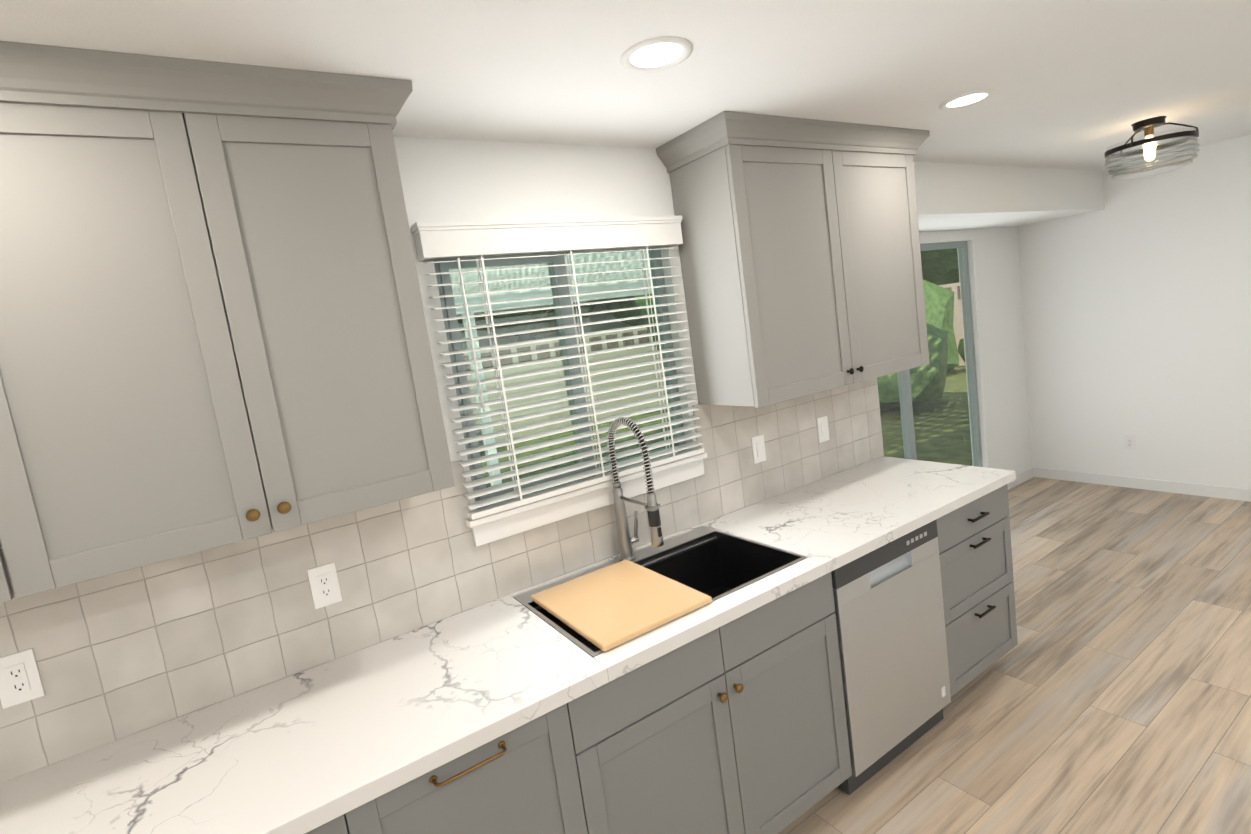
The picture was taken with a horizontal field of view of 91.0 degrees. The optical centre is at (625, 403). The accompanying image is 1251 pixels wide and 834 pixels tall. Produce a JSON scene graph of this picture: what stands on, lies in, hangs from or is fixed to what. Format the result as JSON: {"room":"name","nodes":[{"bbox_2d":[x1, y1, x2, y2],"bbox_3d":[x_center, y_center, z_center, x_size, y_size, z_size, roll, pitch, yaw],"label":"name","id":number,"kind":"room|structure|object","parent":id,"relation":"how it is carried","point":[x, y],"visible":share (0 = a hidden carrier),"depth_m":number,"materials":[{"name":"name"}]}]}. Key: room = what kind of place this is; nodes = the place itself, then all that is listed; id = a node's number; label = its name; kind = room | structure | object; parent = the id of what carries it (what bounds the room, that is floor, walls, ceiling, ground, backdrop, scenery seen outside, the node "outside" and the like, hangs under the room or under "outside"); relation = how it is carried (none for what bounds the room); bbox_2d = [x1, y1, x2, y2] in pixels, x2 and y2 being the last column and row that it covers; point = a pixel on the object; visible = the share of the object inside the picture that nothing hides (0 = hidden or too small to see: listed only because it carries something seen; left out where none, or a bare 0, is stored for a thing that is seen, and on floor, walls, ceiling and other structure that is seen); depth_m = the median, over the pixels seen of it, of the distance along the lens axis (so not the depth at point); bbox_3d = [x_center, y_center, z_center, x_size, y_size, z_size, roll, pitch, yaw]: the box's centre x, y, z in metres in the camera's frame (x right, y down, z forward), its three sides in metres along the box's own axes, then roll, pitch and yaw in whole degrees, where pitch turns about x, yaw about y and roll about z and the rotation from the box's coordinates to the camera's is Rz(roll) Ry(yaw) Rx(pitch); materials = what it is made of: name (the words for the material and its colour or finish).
{"room":"kitchen","nodes":[
{"label":"kitchen","id":0,"kind":"room"},
{"bbox_2d":[393,136,697,510],"bbox_3d":[-1.426,0.566,1.505,6.500,2.420,0.120,-12,8,-32],"label":"wall","id":1,"kind":"structure","parent":0,"point":[453,180],"depth_m":2.08,"materials":[{"name":"white paint"}]},
{"bbox_2d":[0,648,44,708],"bbox_3d":[-1.414,0.639,1.429,0.072,0.118,0.008,-12,8,-32],"label":"electrical outlet plate","id":2,"kind":"object","parent":1,"relation":"attached to","point":[20,680],"depth_m":1.43,"materials":[{"name":"white plastic"}]},
{"bbox_2d":[0,349,63,602],"bbox_3d":[-1.536,-0.061,1.136,0.612,0.958,0.340,-12,8,-32],"label":"upper cabinet","id":3,"kind":"object","parent":1,"relation":"attached to","point":[29,565],"depth_m":1.18,"materials":[{"name":"grey wood"}]},
{"bbox_2d":[0,73,454,585],"bbox_3d":[-0.999,-0.178,1.478,0.932,0.958,0.340,-12,8,-32],"label":"upper cabinet","id":4,"kind":"object","parent":1,"relation":"attached to","point":[212,327],"depth_m":1.33,"materials":[{"name":"grey wood"}]},
{"bbox_2d":[307,562,341,608],"bbox_3d":[-0.869,0.526,1.776,0.072,0.118,0.008,-12,8,-32],"label":"electrical outlet plate","id":5,"kind":"object","parent":1,"relation":"attached to","point":[324,584],"depth_m":1.77,"materials":[{"name":"white plastic"}]},
{"bbox_2d":[0,378,883,783],"bbox_3d":[-0.588,0.444,1.965,4.580,0.490,0.008,-12,8,-32],"label":"tile backsplash","id":6,"kind":"structure","parent":1,"relation":"attached to","point":[128,652],"depth_m":1.76,"materials":[{"name":"beige tile"}]},
{"bbox_2d":[434,248,706,546],"bbox_3d":[-0.176,-0.095,2.247,1.005,0.962,0.141,-12,8,-32],"label":"kitchen window","id":7,"kind":"structure","parent":1,"relation":"in","point":[441,267],"depth_m":2.22,"materials":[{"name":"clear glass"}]},
{"bbox_2d":[411,216,703,519],"bbox_3d":[-0.158,-0.175,2.183,1.013,0.934,0.073,-12,8,-32],"label":"window blind","id":8,"kind":"object","parent":7,"relation":"attached to","point":[450,240],"visible":1,"depth_m":2.13,"materials":[{"name":"white plastic"}]},
{"bbox_2d":[751,434,765,463],"bbox_3d":[0.588,0.199,2.704,0.072,0.118,0.010,-12,8,-32],"label":"electrical outlet plate","id":9,"kind":"object","parent":1,"relation":"attached to","point":[758,445],"depth_m":2.70,"materials":[{"name":"white plastic"}]},
{"bbox_2d":[664,129,928,407],"bbox_3d":[0.781,-0.565,2.613,1.100,0.958,0.340,-12,8,-32],"label":"upper cabinet","id":10,"kind":"object","parent":1,"relation":"attached to","point":[800,253],"depth_m":2.38,"materials":[{"name":"grey wood"}]},
{"bbox_2d":[817,416,829,442],"bbox_3d":[0.945,0.122,2.931,0.072,0.118,0.010,-12,8,-32],"label":"electrical outlet plate","id":11,"kind":"object","parent":1,"relation":"attached to","point":[822,422],"depth_m":2.93,"materials":[{"name":"white plastic"}]},
{"bbox_2d":[0,0,1250,170],"bbox_3d":[1.650,-1.144,1.695,12.420,0.050,4.240,-12,8,-32],"label":"ceiling","id":12,"kind":"structure","parent":0,"point":[1080,84],"depth_m":1.72,"materials":[{"name":"white paint"}]},
{"bbox_2d":[620,36,692,71],"bbox_3d":[0.078,-0.877,1.548,0.183,0.007,0.183,-6,7,13],"label":"recessed light","id":13,"kind":"object","parent":12,"relation":"in","point":[655,54],"depth_m":1.54,"materials":[{"name":"white plastic"}]},
{"bbox_2d":[939,89,994,109],"bbox_3d":[1.278,-1.136,2.301,0.183,0.007,0.183,-6,7,13],"label":"recessed light","id":14,"kind":"object","parent":12,"relation":"in","point":[971,98],"depth_m":2.29,"materials":[{"name":"white plastic"}]},
{"bbox_2d":[1104,116,1199,179],"bbox_3d":[2.655,-1.295,3.112,0.371,0.266,0.371,-12,8,-32],"label":"ceiling fixture","id":15,"kind":"object","parent":12,"relation":"attached to","point":[1190,133],"visible":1,"depth_m":3.06,"materials":[{"name":"clear glass"}]},
{"bbox_2d":[919,227,1031,474],"bbox_3d":[2.228,-0.280,4.260,3.020,2.420,0.600,-12,8,-32],"label":"wall","id":16,"kind":"structure","parent":0,"point":[996,298],"depth_m":4.99,"materials":[{"name":"white paint"}]},
{"bbox_2d":[878,241,982,466],"bbox_3d":[2.000,-0.133,4.404,1.860,1.960,0.058,-12,8,-32],"label":"sliding glass door","id":17,"kind":"structure","parent":16,"relation":"in","point":[906,412],"depth_m":4.73,"materials":[{"name":"clear glass"}]},
{"bbox_2d":[1007,467,1033,489],"bbox_3d":[3.232,0.660,5.143,0.680,0.085,0.012,-12,8,-32],"label":"baseboard","id":18,"kind":"structure","parent":16,"relation":"attached to","point":[1027,474],"depth_m":5.23,"materials":[{"name":"white wood"}]},
{"bbox_2d":[913,161,1103,231],"bbox_3d":[2.196,-1.340,4.064,2.900,0.280,0.600,-12,8,-32],"label":"wall","id":19,"kind":"structure","parent":0,"point":[951,196],"depth_m":3.88,"materials":[{"name":"white paint"}]},
{"bbox_2d":[778,477,1250,833],"bbox_3d":[1.991,1.290,1.991,12.420,0.060,4.240,-12,8,-32],"label":"floor","id":20,"kind":"structure","parent":0,"point":[1110,693],"depth_m":2.52,"materials":[{"name":"brown wood"}]},
{"bbox_2d":[305,796,392,833],"bbox_3d":[-1.073,1.326,1.311,1.063,0.872,0.620,-12,8,-32],"label":"base cabinet","id":21,"kind":"object","parent":20,"relation":"on","point":[368,818],"depth_m":1.27,"materials":[{"name":"grey wood"}]},
{"bbox_2d":[381,688,616,833],"bbox_3d":[-0.468,1.194,1.696,0.634,0.872,0.620,-12,8,-32],"label":"base cabinet","id":22,"kind":"object","parent":20,"relation":"on","point":[549,774],"depth_m":1.47,"materials":[{"name":"grey wood"}]},
{"bbox_2d":[831,520,950,794],"bbox_3d":[0.850,0.913,2.503,0.603,0.870,0.584,-12,8,-32],"label":"dishwasher","id":23,"kind":"object","parent":20,"relation":"on","point":[889,610],"visible":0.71,"depth_m":2.24,"materials":[{"name":"grey metal"}]},
{"bbox_2d":[813,484,1017,696],"bbox_3d":[1.322,0.805,2.837,0.560,0.872,0.620,-12,8,-32],"label":"base cabinet","id":24,"kind":"object","parent":20,"relation":"on","point":[975,549],"depth_m":2.54,"materials":[{"name":"grey wood"}]},
{"bbox_2d":[0,456,1015,833],"bbox_3d":[-0.380,0.713,1.724,4.572,0.040,0.648,-12,8,-32],"label":"countertop","id":25,"kind":"structure","parent":24,"relation":"on","point":[310,750],"depth_m":1.53,"materials":[{"name":"stone"}]},
{"bbox_2d":[607,417,663,560],"bbox_3d":[0.043,0.305,2.156,0.097,0.538,0.272,-12,8,-32],"label":"faucet","id":26,"kind":"object","parent":25,"relation":"on","point":[626,541],"visible":0.98,"depth_m":2.18,"materials":[{"name":"silver metal"}]},
{"bbox_2d":[513,526,807,656],"bbox_3d":[0.132,0.697,2.076,0.838,0.236,0.542,-12,8,-32],"label":"sink","id":27,"kind":"object","parent":25,"relation":"in","point":[715,564],"visible":0.31,"depth_m":2.32,"materials":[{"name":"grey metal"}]},
{"bbox_2d":[531,559,711,651],"bbox_3d":[-0.026,0.607,1.915,0.380,0.020,0.468,-12,8,-32],"label":"cutting board","id":28,"kind":"object","parent":27,"relation":"on","point":[605,609],"visible":1,"depth_m":1.86,"materials":[{"name":"brown wood"}]},
{"bbox_2d":[1018,134,1250,488],"bbox_3d":[4.516,-0.515,3.561,0.120,2.420,4.240,-12,8,-32],"label":"wall","id":29,"kind":"structure","parent":0,"point":[1136,299],"depth_m":4.50,"materials":[{"name":"white paint"}]},
{"bbox_2d":[1124,435,1135,449],"bbox_3d":[3.876,0.298,4.721,0.008,0.118,0.072,-12,8,-32],"label":"electrical outlet plate","id":30,"kind":"object","parent":29,"relation":"attached to","point":[1129,440],"depth_m":4.72,"materials":[{"name":"white plastic"}]},
{"bbox_2d":[1033,467,1250,501],"bbox_3d":[3.919,0.610,4.756,0.012,0.085,1.405,-12,8,-32],"label":"baseboard","id":31,"kind":"structure","parent":29,"relation":"attached to","point":[1233,493],"depth_m":4.66,"materials":[{"name":"white wood"}]},
{"label":"outside","id":32,"kind":"structure","parent":0,"visible":0},
{"bbox_2d":[480,366,972,487],"bbox_3d":[-3.336,0.068,18.465,44.000,0.120,29.279,-12,8,-32],"label":"lawn","id":33,"kind":"structure","parent":32,"point":[942,445],"depth_m":8.59,"materials":[{"name":"green plant"}]},
{"bbox_2d":[517,329,534,341],"bbox_3d":[-2.291,-1.185,14.505,0.411,3.000,0.411,-3,9,36],"label":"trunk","id":34,"kind":"object","parent":33,"relation":"on","point":[525,337],"depth_m":14.25,"materials":[{"name":"grey"}]},
{"bbox_2d":[459,303,631,348],"bbox_3d":[-4.248,-2.244,20.053,9.800,4.300,10.300,-12,8,-32],"label":"neighbouring house","id":35,"kind":"structure","parent":33,"relation":"on","point":[590,327],"depth_m":16.47,"materials":[{"name":"grey"}]},
{"bbox_2d":[449,251,651,485],"bbox_3d":[0.093,-0.167,5.436,10.400,2.505,4.878,-12,8,-32],"label":"patio cover","id":36,"kind":"object","parent":33,"relation":"on","point":[500,295],"depth_m":6.65,"materials":[{"name":"white"}]},
{"bbox_2d":[457,248,964,411],"bbox_3d":[0.895,-3.200,13.439,20.647,7.182,12.910,-12,8,-32],"label":"shrubs","id":37,"kind":"object","parent":33,"relation":"on","point":[946,308],"depth_m":11.96,"materials":[{"name":"green plant"}]},
{"bbox_2d":[463,282,965,445],"bbox_3d":[-1.848,0.776,3.072,29.940,1.750,15.200,-12,8,-32],"label":"fence","id":38,"kind":"object","parent":33,"relation":"on","point":[522,359],"depth_m":12.27,"materials":[{"name":"beige wood"}]}
]}

